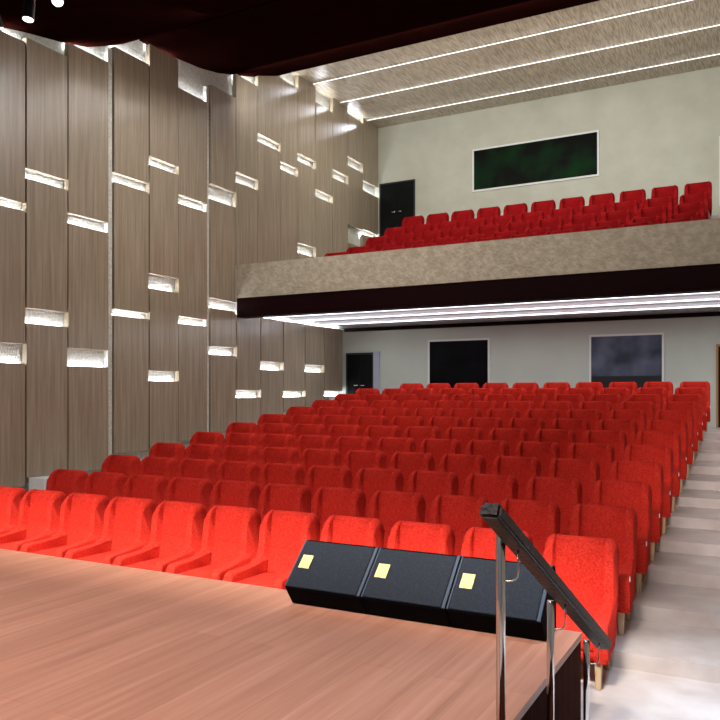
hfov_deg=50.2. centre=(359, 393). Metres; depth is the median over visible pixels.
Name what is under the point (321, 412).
chair
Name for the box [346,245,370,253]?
chair
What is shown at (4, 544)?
seat cushion
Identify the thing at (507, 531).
handrail
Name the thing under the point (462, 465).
chair
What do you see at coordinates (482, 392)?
chair
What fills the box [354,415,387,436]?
chair
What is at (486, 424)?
chair
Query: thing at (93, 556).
seat cushion
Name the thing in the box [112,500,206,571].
chair
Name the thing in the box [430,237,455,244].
chair
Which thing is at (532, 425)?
chair
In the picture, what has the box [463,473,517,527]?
chair
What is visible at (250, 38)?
curtain
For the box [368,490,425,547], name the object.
chair
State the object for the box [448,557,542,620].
grille
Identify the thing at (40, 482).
trim
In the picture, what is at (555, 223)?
chair
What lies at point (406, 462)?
chair
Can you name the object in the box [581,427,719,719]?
floor
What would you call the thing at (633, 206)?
chair
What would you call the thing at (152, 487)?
chair
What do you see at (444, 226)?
chair
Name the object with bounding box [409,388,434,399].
chair
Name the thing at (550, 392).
chair
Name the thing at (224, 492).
chair
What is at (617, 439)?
chair
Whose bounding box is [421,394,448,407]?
chair
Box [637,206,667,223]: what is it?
chair
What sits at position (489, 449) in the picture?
chair
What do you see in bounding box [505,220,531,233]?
chair
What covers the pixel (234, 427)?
chair
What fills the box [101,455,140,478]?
chair
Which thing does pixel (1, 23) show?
spotlight
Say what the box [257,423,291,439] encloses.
chair
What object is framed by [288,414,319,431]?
chair
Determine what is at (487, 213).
chair
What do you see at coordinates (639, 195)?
chair
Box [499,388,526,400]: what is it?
chair
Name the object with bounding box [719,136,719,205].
door
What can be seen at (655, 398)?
chair
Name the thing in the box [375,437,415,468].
chair
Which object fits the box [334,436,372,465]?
chair
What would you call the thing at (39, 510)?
chair
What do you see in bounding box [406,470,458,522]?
chair
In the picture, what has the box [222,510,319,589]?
chair
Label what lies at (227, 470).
chair
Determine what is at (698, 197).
chair
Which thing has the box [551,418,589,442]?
chair
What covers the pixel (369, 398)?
chair
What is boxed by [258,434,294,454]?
chair
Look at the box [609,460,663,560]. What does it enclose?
chair
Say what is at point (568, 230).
chair
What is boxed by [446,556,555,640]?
stage monitor
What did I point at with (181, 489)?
chair
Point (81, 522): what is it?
chair
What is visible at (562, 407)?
chair
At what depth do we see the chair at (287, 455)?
10.42 m
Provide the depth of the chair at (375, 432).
11.73 m
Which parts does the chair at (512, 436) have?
wing arm, backrest, wing arm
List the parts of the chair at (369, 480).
wing arm, backrest, wing arm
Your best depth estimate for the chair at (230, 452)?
10.73 m
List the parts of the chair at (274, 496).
wing arm, backrest, wing arm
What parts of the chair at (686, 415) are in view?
wing arm, backrest, wing arm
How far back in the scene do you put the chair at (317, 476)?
9.00 m
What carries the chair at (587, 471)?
on the floor at (665, 664)
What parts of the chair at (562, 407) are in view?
wing arm, backrest, wing arm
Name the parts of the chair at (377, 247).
backrest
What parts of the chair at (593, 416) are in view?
wing arm, backrest, wing arm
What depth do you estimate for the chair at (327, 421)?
13.16 m
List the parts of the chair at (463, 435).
wing arm, backrest, wing arm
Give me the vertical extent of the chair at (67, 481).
0.942 m
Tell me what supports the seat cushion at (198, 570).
on the chair at (230, 539)
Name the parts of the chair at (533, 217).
backrest, wing arm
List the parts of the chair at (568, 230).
backrest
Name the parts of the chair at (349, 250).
backrest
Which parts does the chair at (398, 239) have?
wing arm, backrest, wing arm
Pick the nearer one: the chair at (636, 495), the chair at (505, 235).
the chair at (636, 495)
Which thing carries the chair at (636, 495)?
on the floor at (665, 664)
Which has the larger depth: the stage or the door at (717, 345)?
the door at (717, 345)
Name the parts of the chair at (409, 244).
backrest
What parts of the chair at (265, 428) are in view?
wing arm, backrest, wing arm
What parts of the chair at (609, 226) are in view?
backrest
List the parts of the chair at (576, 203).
wing arm, backrest, wing arm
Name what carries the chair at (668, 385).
on the floor at (665, 664)
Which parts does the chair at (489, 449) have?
wing arm, backrest, wing arm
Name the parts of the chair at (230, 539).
wing arm, backrest, wing arm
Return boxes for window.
[428,338,489,387]
[472,130,598,191]
[589,332,663,387]
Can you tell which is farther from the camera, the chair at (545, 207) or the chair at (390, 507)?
the chair at (545, 207)
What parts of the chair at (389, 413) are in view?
wing arm, backrest, wing arm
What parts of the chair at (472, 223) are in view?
backrest, wing arm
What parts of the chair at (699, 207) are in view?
wing arm, backrest, wing arm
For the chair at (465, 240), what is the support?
on the floor at (715, 216)
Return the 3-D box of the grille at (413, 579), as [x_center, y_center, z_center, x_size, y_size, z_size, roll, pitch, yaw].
[0.314,1.163,4.868,0.532,0.260,0.269,0,0,28]
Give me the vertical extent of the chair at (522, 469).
0.942 m
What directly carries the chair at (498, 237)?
on the floor at (715, 216)
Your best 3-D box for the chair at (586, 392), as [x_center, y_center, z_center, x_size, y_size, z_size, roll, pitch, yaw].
[4.113,0.359,14.610,0.621,0.942,0.724,0,0,28]
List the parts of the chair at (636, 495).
wing arm, backrest, leg, leg, wing arm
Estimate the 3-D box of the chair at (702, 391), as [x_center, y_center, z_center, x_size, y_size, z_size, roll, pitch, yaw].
[5.859,0.359,13.677,0.621,0.942,0.724,0,0,28]
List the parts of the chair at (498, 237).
backrest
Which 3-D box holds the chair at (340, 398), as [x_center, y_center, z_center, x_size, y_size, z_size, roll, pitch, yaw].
[-0.393,0.479,15.981,0.621,0.942,0.724,0,0,28]
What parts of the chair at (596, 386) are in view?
wing arm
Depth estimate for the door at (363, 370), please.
19.86 m
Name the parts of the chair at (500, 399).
backrest, wing arm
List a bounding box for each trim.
[29,398,334,489]
[237,263,719,318]
[344,311,719,331]
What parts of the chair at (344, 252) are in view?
backrest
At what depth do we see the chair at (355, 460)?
9.81 m
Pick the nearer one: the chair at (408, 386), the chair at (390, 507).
the chair at (390, 507)
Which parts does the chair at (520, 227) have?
wing arm, backrest, wing arm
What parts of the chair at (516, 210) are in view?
wing arm, backrest, wing arm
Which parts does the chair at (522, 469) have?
wing arm, backrest, wing arm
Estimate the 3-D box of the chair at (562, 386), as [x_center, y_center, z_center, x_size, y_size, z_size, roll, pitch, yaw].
[3.960,0.239,15.726,0.621,0.942,0.724,0,0,28]
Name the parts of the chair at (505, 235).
backrest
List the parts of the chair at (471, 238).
backrest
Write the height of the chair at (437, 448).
0.942 m
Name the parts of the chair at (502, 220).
wing arm, backrest, wing arm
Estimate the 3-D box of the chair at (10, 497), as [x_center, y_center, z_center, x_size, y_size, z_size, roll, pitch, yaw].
[-4.261,1.561,8.735,0.621,0.942,0.724,0,0,28]
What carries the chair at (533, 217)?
on the floor at (715, 216)
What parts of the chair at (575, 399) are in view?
wing arm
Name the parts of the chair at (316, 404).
wing arm, backrest, wing arm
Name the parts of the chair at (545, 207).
wing arm, backrest, wing arm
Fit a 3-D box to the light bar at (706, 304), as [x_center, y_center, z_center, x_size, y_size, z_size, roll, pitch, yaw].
[4.583,-1.682,15.804,12.600,0.042,0.720,0,0,28]
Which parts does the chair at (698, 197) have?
wing arm, backrest, wing arm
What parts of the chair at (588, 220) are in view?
wing arm, backrest, wing arm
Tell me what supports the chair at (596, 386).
on the floor at (665, 664)
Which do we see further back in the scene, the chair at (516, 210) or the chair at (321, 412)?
the chair at (516, 210)
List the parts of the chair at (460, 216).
wing arm, backrest, wing arm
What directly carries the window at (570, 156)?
in the wall at (663, 131)
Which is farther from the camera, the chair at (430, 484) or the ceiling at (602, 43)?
the ceiling at (602, 43)
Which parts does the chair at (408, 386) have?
backrest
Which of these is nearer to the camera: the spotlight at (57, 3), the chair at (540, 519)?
the chair at (540, 519)
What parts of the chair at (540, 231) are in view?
backrest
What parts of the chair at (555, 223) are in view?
wing arm, backrest, wing arm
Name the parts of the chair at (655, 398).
backrest, wing arm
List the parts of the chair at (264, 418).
wing arm, backrest, wing arm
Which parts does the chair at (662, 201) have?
wing arm, backrest, wing arm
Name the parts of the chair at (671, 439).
wing arm, backrest, leg, wing arm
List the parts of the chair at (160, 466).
wing arm, backrest, wing arm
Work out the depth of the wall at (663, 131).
19.21 m
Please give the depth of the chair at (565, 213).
16.59 m
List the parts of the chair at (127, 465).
wing arm, backrest, wing arm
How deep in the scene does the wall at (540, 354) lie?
17.66 m
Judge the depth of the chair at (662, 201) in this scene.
15.65 m
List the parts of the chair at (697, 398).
wing arm, backrest, wing arm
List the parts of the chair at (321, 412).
wing arm, backrest, wing arm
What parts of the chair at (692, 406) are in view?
wing arm, backrest, wing arm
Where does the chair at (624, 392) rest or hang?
on the floor at (665, 664)
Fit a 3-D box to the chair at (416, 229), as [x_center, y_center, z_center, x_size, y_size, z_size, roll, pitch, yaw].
[1.329,-3.539,17.970,0.621,0.942,0.724,0,0,28]
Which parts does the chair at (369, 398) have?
backrest, wing arm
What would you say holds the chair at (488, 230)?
on the floor at (715, 216)
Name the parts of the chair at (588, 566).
wing arm, backrest, seat, leg, wing arm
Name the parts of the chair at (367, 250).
backrest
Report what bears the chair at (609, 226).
on the floor at (715, 216)
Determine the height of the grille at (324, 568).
0.260 m
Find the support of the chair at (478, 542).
on the floor at (665, 664)
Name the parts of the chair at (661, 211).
wing arm, backrest, wing arm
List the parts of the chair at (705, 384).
backrest, wing arm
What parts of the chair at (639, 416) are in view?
wing arm, backrest, wing arm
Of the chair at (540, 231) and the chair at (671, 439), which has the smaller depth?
the chair at (671, 439)
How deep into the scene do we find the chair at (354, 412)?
13.97 m
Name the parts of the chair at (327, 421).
wing arm, backrest, wing arm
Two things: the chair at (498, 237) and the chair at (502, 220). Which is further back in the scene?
the chair at (502, 220)
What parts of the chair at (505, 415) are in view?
wing arm, backrest, wing arm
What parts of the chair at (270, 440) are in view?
wing arm, backrest, wing arm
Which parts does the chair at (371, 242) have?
wing arm, backrest, wing arm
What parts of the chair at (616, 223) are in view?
wing arm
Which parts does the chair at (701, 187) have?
wing arm, backrest, wing arm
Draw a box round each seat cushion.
[0,540,21,549]
[31,545,67,555]
[75,551,115,562]
[124,557,165,570]
[179,564,221,578]
[235,572,282,587]
[556,610,595,651]
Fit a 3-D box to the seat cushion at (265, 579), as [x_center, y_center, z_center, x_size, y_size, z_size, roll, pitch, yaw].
[-0.800,1.710,6.809,0.444,0.125,0.520,0,0,28]
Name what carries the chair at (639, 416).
on the floor at (665, 664)
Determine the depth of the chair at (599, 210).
16.27 m
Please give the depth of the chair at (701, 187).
16.24 m
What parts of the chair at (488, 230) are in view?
wing arm, backrest, wing arm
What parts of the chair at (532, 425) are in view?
wing arm, backrest, wing arm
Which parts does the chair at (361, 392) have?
backrest, wing arm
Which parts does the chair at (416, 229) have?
backrest, wing arm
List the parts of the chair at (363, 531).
wing arm, backrest, wing arm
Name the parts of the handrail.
post, rail, post, post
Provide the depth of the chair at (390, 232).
18.50 m
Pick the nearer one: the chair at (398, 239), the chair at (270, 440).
the chair at (270, 440)
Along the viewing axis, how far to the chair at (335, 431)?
12.04 m
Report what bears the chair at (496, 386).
on the floor at (665, 664)
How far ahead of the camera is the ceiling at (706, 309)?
16.66 m
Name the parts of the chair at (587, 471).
wing arm, backrest, wing arm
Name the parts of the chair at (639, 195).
wing arm, backrest, wing arm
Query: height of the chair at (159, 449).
0.942 m
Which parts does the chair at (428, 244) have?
backrest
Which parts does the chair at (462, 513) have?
wing arm, backrest, wing arm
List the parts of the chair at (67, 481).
wing arm, backrest, wing arm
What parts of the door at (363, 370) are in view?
jamb panel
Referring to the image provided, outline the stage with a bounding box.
[0,549,581,719]
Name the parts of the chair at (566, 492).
wing arm, backrest, wing arm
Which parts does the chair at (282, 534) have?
wing arm, backrest, wing arm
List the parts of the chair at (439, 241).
backrest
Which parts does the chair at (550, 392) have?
backrest, wing arm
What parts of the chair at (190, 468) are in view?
wing arm, backrest, wing arm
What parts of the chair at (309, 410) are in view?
wing arm, backrest, wing arm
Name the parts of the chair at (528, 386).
backrest, wing arm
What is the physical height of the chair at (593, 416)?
0.942 m
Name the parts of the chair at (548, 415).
wing arm, backrest, wing arm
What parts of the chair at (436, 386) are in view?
backrest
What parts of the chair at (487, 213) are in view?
wing arm, backrest, wing arm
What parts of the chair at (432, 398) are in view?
backrest, wing arm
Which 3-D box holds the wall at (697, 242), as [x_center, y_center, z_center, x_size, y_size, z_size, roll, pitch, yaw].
[3.116,-2.335,13.113,12.854,0.690,0.150,0,0,28]
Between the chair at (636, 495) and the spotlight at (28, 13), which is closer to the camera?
the chair at (636, 495)
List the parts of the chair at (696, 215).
backrest, wing arm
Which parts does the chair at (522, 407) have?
wing arm, backrest, wing arm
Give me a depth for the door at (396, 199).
21.65 m
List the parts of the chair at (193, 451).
wing arm, backrest, wing arm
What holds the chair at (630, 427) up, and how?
on the floor at (665, 664)
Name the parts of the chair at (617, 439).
wing arm, backrest, wing arm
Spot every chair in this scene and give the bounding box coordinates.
[0,486,26,534]
[0,489,66,550]
[20,493,109,557]
[46,469,87,495]
[64,496,155,564]
[83,471,126,500]
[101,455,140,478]
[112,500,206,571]
[122,474,167,506]
[137,456,177,482]
[148,442,184,463]
[164,477,212,512]
[165,505,260,580]
[175,458,217,486]
[183,444,220,466]
[190,432,223,451]
[209,480,260,509]
[215,460,259,483]
[219,445,258,464]
[222,432,258,449]
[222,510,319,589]
[225,422,258,436]
[257,414,288,428]
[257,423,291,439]
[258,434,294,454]
[258,446,298,471]
[258,463,304,494]
[258,483,310,522]
[286,406,314,419]
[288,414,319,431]
[291,423,325,447]
[295,435,332,458]
[299,448,341,479]
[304,465,352,512]
[311,400,338,413]
[311,486,365,540]
[315,407,345,423]
[320,515,384,547]
[321,415,352,434]
[324,251,347,256]
[327,424,361,448]
[334,394,360,406]
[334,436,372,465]
[340,400,367,414]
[342,450,386,487]
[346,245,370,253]
[347,407,376,424]
[352,249,376,253]
[353,467,403,517]
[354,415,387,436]
[355,388,379,399]
[362,394,388,406]
[364,425,400,450]
[365,235,389,248]
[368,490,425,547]
[370,400,398,415]
[373,243,397,250]
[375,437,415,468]
[379,407,410,425]
[381,246,406,250]
[382,388,406,399]
[384,226,407,242]
[387,521,454,554]
[389,452,434,491]
[390,416,423,437]
[391,233,416,245]
[391,394,417,407]
[400,383,423,393]
[401,240,426,248]
[401,400,430,415]
[402,215,424,232]
[403,426,440,452]
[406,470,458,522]
[409,223,432,240]
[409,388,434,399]
[411,243,437,247]
[413,408,444,425]
[418,230,443,243]
[419,438,460,470]
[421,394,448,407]
[426,212,448,230]
[426,383,450,393]
[427,416,462,438]
[429,494,488,555]
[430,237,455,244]
[433,400,463,416]
[435,220,459,237]
[438,388,464,400]
[438,454,485,495]
[442,239,468,244]
[444,427,483,453]
[446,227,471,240]
[448,408,481,426]
[451,209,474,227]
[451,394,479,407]
[454,383,478,393]
[460,234,486,241]
[461,527,532,561]
[462,217,486,234]
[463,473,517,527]
[465,440,508,473]
[466,417,502,439]
[467,400,498,416]
[468,388,494,400]
[475,223,501,237]
[475,236,502,241]
[477,206,500,224]
[483,383,508,393]
[484,394,513,408]
[485,408,519,427]
[488,428,528,455]
[489,214,514,231]
[491,230,518,238]
[491,456,540,499]
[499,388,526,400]
[500,499,560,555]
[502,401,534,417]
[503,203,527,221]
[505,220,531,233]
[507,418,545,441]
[509,233,537,238]
[512,382,538,393]
[514,441,559,476]
[517,394,547,408]
[518,211,543,228]
[524,227,551,235]
[524,409,559,428]
[525,476,582,534]
[531,200,555,218]
[531,388,559,400]
[534,429,575,457]
[536,217,563,230]
[539,401,572,418]
[543,382,570,393]
[543,534,618,690]
[544,229,574,234]
[548,207,574,225]
[548,458,599,503]
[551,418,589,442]
[553,394,583,408]
[558,223,586,231]
[559,196,584,214]
[565,388,593,400]
[566,409,601,430]
[567,443,614,479]
[568,213,596,227]
[570,504,637,635]
[575,382,602,393]
[578,401,612,419]
[579,204,605,222]
[582,225,612,230]
[583,430,626,460]
[589,193,614,211]
[590,394,621,409]
[592,480,651,593]
[593,220,622,227]
[597,419,637,444]
[600,387,629,401]
[602,209,631,223]
[609,382,637,394]
[609,409,646,431]
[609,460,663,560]
[611,200,638,218]
[619,189,645,208]
[619,401,654,421]
[621,221,653,227]
[623,444,672,533]
[628,394,661,417]
[630,216,660,223]
[635,431,680,511]
[636,387,667,409]
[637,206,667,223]
[644,196,672,219]
[644,381,672,401]
[646,420,687,492]
[651,185,677,213]
[654,410,693,476]
[662,217,695,223]
[662,401,698,463]
[668,212,700,219]
[669,394,702,451]
[674,202,704,219]
[675,387,706,440]
[679,192,708,218]
[680,381,709,431]
[684,181,711,215]
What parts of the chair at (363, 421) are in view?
wing arm, backrest, wing arm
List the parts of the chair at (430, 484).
wing arm, backrest, wing arm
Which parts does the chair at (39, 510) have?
wing arm, backrest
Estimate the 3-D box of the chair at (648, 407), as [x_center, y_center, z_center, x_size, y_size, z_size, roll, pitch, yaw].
[4.417,0.600,12.378,0.621,0.942,0.724,0,0,28]
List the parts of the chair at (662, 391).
backrest, wing arm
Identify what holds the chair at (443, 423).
on the floor at (665, 664)
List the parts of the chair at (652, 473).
wing arm, backrest, leg, wing arm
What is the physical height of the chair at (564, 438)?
0.942 m
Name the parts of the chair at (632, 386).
backrest, wing arm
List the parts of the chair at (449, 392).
backrest, wing arm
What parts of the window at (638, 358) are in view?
pane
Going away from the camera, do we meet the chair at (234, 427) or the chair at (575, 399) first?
the chair at (234, 427)
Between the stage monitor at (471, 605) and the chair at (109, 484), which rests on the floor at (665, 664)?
the chair at (109, 484)
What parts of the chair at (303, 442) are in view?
wing arm, backrest, wing arm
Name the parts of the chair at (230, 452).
wing arm, backrest, wing arm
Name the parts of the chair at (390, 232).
backrest, wing arm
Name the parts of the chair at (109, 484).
wing arm, backrest, wing arm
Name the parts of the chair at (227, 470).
wing arm, backrest, wing arm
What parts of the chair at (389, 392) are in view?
backrest, wing arm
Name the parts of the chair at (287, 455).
wing arm, backrest, wing arm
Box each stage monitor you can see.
[284,540,380,613]
[361,548,461,626]
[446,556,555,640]
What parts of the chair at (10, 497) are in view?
backrest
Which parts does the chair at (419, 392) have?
backrest, wing arm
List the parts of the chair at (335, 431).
wing arm, backrest, wing arm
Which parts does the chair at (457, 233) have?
wing arm, backrest, wing arm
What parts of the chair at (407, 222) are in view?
wing arm, backrest, wing arm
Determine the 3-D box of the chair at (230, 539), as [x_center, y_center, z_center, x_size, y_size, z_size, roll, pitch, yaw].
[-1.350,1.561,7.180,0.621,0.942,0.724,0,0,28]
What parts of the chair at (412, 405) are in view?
backrest, wing arm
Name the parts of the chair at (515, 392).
backrest, wing arm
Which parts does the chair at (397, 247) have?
backrest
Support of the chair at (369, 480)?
on the floor at (665, 664)
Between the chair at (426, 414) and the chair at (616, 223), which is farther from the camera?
the chair at (616, 223)
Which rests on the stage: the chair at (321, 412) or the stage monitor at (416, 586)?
the stage monitor at (416, 586)
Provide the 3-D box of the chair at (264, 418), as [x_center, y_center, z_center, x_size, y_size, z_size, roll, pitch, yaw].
[-1.682,0.840,13.565,0.621,0.942,0.724,0,0,28]
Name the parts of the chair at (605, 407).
wing arm, backrest, wing arm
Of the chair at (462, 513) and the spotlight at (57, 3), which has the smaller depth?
the chair at (462, 513)
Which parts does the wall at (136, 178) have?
wood panel, wood panel, wood panel, wood panel, wood panel, wood panel, wood panel, wood panel, wood panel, wood panel, wood panel, wood panel, wood panel, wood panel, wood panel, wood panel, wood panel, wood panel, wood panel, wood panel, wood panel, wood panel, wood panel, wood panel, wood panel, wood panel, wood panel, wood panel, wood panel, wood panel, wood panel, wood panel, wood panel, wood panel, wood panel, wood panel, wood panel, wood panel, wood panel, wood panel, wood panel, wood panel, wood panel, wood panel, wood panel, wood panel, wood panel, wood panel, wood panel, wood panel, wood panel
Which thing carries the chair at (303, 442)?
on the floor at (665, 664)
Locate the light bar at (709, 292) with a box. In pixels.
[275,292,719,317]
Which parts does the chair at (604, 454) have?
wing arm, backrest, wing arm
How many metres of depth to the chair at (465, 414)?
13.01 m
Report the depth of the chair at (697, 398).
12.99 m
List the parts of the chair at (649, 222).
backrest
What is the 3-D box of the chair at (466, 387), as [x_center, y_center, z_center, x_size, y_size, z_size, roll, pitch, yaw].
[2.214,0.239,16.658,0.621,0.942,0.724,0,0,28]
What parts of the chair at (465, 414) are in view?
wing arm, backrest, wing arm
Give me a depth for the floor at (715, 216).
15.29 m
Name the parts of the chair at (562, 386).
backrest, wing arm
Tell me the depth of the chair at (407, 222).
19.39 m
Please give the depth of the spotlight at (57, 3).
8.65 m
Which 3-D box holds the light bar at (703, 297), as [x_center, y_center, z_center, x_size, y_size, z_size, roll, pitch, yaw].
[4.042,-1.682,14.789,12.600,0.042,0.720,0,0,28]
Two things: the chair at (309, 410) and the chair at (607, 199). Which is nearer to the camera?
the chair at (309, 410)
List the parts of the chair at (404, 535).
wing arm, backrest, wing arm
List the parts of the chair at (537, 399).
backrest, wing arm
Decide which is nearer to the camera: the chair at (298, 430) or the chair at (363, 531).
the chair at (363, 531)
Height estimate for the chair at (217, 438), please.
0.942 m
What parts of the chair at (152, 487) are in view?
wing arm, backrest, wing arm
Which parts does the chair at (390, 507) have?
wing arm, backrest, wing arm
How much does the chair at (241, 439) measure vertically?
0.942 m
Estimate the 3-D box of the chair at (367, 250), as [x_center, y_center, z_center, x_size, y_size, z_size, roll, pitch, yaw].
[-0.037,-2.459,15.412,0.621,0.942,0.724,0,0,28]
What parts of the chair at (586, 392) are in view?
backrest, wing arm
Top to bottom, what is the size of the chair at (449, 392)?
0.942 m
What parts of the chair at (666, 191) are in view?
wing arm, backrest, wing arm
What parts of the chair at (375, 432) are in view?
wing arm, backrest, wing arm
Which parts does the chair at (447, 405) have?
backrest, wing arm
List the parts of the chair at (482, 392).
backrest, wing arm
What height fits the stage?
0.599 m
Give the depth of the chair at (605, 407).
12.86 m
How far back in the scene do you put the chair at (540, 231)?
14.91 m
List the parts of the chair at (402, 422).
wing arm, backrest, wing arm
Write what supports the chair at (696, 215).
on the floor at (715, 216)
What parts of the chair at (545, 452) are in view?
wing arm, backrest, wing arm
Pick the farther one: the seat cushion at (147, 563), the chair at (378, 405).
the chair at (378, 405)
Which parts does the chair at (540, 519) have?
wing arm, backrest, wing arm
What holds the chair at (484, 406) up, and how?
on the floor at (665, 664)
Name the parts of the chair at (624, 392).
backrest, wing arm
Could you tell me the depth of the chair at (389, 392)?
16.70 m
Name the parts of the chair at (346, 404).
backrest, wing arm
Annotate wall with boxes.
[0,28,377,491]
[236,218,719,297]
[340,316,719,427]
[375,66,719,236]
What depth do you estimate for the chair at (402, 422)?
12.53 m
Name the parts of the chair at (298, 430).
wing arm, backrest, wing arm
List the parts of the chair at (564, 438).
wing arm, backrest, wing arm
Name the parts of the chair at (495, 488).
wing arm, backrest, wing arm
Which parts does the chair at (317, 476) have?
wing arm, backrest, wing arm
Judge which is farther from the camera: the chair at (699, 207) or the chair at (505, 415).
the chair at (699, 207)
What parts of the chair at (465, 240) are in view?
backrest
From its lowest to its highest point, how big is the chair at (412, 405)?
0.942 m
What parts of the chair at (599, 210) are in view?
wing arm, backrest, wing arm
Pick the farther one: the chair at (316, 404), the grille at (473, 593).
the chair at (316, 404)
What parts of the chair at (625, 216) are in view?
wing arm, backrest, wing arm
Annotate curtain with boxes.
[0,0,599,76]
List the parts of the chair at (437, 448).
wing arm, backrest, wing arm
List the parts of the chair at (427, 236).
wing arm, backrest, wing arm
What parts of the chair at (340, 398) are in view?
backrest, wing arm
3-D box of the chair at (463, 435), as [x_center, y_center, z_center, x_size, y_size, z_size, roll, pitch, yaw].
[1.381,0.960,10.895,0.621,0.942,0.724,0,0,28]
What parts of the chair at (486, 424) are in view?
wing arm, backrest, wing arm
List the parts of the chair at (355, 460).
wing arm, backrest, wing arm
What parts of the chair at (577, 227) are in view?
backrest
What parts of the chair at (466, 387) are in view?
backrest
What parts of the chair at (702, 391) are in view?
backrest, wing arm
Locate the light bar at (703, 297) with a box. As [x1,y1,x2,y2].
[286,295,719,321]
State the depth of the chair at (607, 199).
17.18 m
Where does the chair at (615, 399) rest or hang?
on the floor at (665, 664)
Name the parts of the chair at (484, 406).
backrest, wing arm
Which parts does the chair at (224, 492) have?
wing arm, backrest, wing arm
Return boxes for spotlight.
[0,16,3,29]
[22,0,35,22]
[51,0,63,6]
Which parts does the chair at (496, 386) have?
backrest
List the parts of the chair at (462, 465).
wing arm, backrest, wing arm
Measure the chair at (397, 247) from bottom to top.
0.942 m
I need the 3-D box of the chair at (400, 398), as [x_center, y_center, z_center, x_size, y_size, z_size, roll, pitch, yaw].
[0.772,0.479,15.359,0.621,0.942,0.724,0,0,28]
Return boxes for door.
[346,351,379,393]
[379,179,414,235]
[716,344,719,427]
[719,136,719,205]
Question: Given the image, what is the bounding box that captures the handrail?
[480,503,611,719]
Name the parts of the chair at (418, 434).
wing arm, backrest, wing arm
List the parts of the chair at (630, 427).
wing arm, backrest, wing arm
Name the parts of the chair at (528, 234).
backrest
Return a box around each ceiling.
[282,293,719,327]
[290,0,719,127]
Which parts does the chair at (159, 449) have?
wing arm, backrest, wing arm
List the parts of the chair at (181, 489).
wing arm, backrest, wing arm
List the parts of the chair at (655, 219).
wing arm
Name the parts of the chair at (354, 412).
wing arm, backrest, wing arm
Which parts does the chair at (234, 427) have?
wing arm, backrest, wing arm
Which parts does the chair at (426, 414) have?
wing arm, backrest, wing arm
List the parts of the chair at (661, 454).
wing arm, backrest, leg, wing arm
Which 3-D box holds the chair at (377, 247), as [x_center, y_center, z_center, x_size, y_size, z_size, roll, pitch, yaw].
[0.425,-2.749,16.276,0.621,0.942,0.724,0,0,28]
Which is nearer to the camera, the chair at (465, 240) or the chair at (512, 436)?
the chair at (512, 436)
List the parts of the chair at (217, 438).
wing arm, backrest, wing arm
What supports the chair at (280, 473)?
on the floor at (665, 664)
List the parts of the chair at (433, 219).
wing arm, backrest, wing arm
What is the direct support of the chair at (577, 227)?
on the floor at (715, 216)
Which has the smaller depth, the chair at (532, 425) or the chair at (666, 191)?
the chair at (532, 425)
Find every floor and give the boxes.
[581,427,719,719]
[709,215,718,218]
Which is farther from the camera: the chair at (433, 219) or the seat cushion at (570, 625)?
the chair at (433, 219)
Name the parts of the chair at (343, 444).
wing arm, backrest, wing arm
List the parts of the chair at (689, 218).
backrest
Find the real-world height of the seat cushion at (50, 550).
0.125 m
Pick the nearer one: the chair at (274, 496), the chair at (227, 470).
the chair at (274, 496)
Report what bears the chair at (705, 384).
on the floor at (665, 664)
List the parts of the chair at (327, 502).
wing arm, backrest, wing arm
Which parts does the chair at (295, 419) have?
wing arm, backrest, wing arm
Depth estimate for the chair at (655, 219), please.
13.98 m
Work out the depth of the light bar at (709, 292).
14.38 m
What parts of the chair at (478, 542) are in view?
wing arm, backrest, wing arm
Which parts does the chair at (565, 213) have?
backrest, wing arm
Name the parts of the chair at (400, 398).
backrest, wing arm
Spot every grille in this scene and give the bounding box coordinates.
[286,541,374,595]
[363,549,456,607]
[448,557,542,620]
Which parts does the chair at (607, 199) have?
wing arm, backrest, wing arm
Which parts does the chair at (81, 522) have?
wing arm, backrest, wing arm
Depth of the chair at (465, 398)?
14.93 m
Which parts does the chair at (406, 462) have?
wing arm, backrest, wing arm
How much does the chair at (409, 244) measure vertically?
0.942 m
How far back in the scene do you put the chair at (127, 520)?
7.95 m
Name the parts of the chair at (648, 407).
wing arm, backrest, wing arm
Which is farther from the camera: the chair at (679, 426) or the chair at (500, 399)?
the chair at (500, 399)
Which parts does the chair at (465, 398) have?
backrest, wing arm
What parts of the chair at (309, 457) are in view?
wing arm, backrest, wing arm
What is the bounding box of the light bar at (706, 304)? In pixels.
[313,302,719,325]
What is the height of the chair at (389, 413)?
0.942 m
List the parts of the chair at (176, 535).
wing arm, backrest, wing arm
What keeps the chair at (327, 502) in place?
on the floor at (665, 664)
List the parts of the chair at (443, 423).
wing arm, backrest, wing arm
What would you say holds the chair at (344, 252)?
on the floor at (715, 216)
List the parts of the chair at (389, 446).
wing arm, backrest, wing arm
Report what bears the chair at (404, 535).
on the floor at (665, 664)
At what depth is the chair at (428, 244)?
15.00 m
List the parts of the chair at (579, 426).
wing arm, backrest, wing arm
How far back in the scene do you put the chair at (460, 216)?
18.75 m
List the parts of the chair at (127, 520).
wing arm, backrest, wing arm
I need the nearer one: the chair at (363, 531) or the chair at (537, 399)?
the chair at (363, 531)
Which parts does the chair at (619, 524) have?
wing arm, backrest, leg, wing arm, leg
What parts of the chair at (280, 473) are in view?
wing arm, backrest, wing arm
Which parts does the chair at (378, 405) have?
backrest, wing arm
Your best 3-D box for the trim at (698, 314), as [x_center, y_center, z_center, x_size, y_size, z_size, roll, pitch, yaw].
[5.255,-1.645,17.062,12.800,0.085,0.100,0,0,28]
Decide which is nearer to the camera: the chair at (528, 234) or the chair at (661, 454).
the chair at (661, 454)
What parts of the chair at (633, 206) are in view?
backrest, wing arm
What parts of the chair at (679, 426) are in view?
wing arm, backrest, leg, wing arm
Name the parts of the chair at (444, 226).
backrest, wing arm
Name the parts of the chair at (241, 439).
wing arm, backrest, wing arm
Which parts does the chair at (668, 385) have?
backrest, wing arm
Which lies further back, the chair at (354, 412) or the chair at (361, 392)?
the chair at (361, 392)

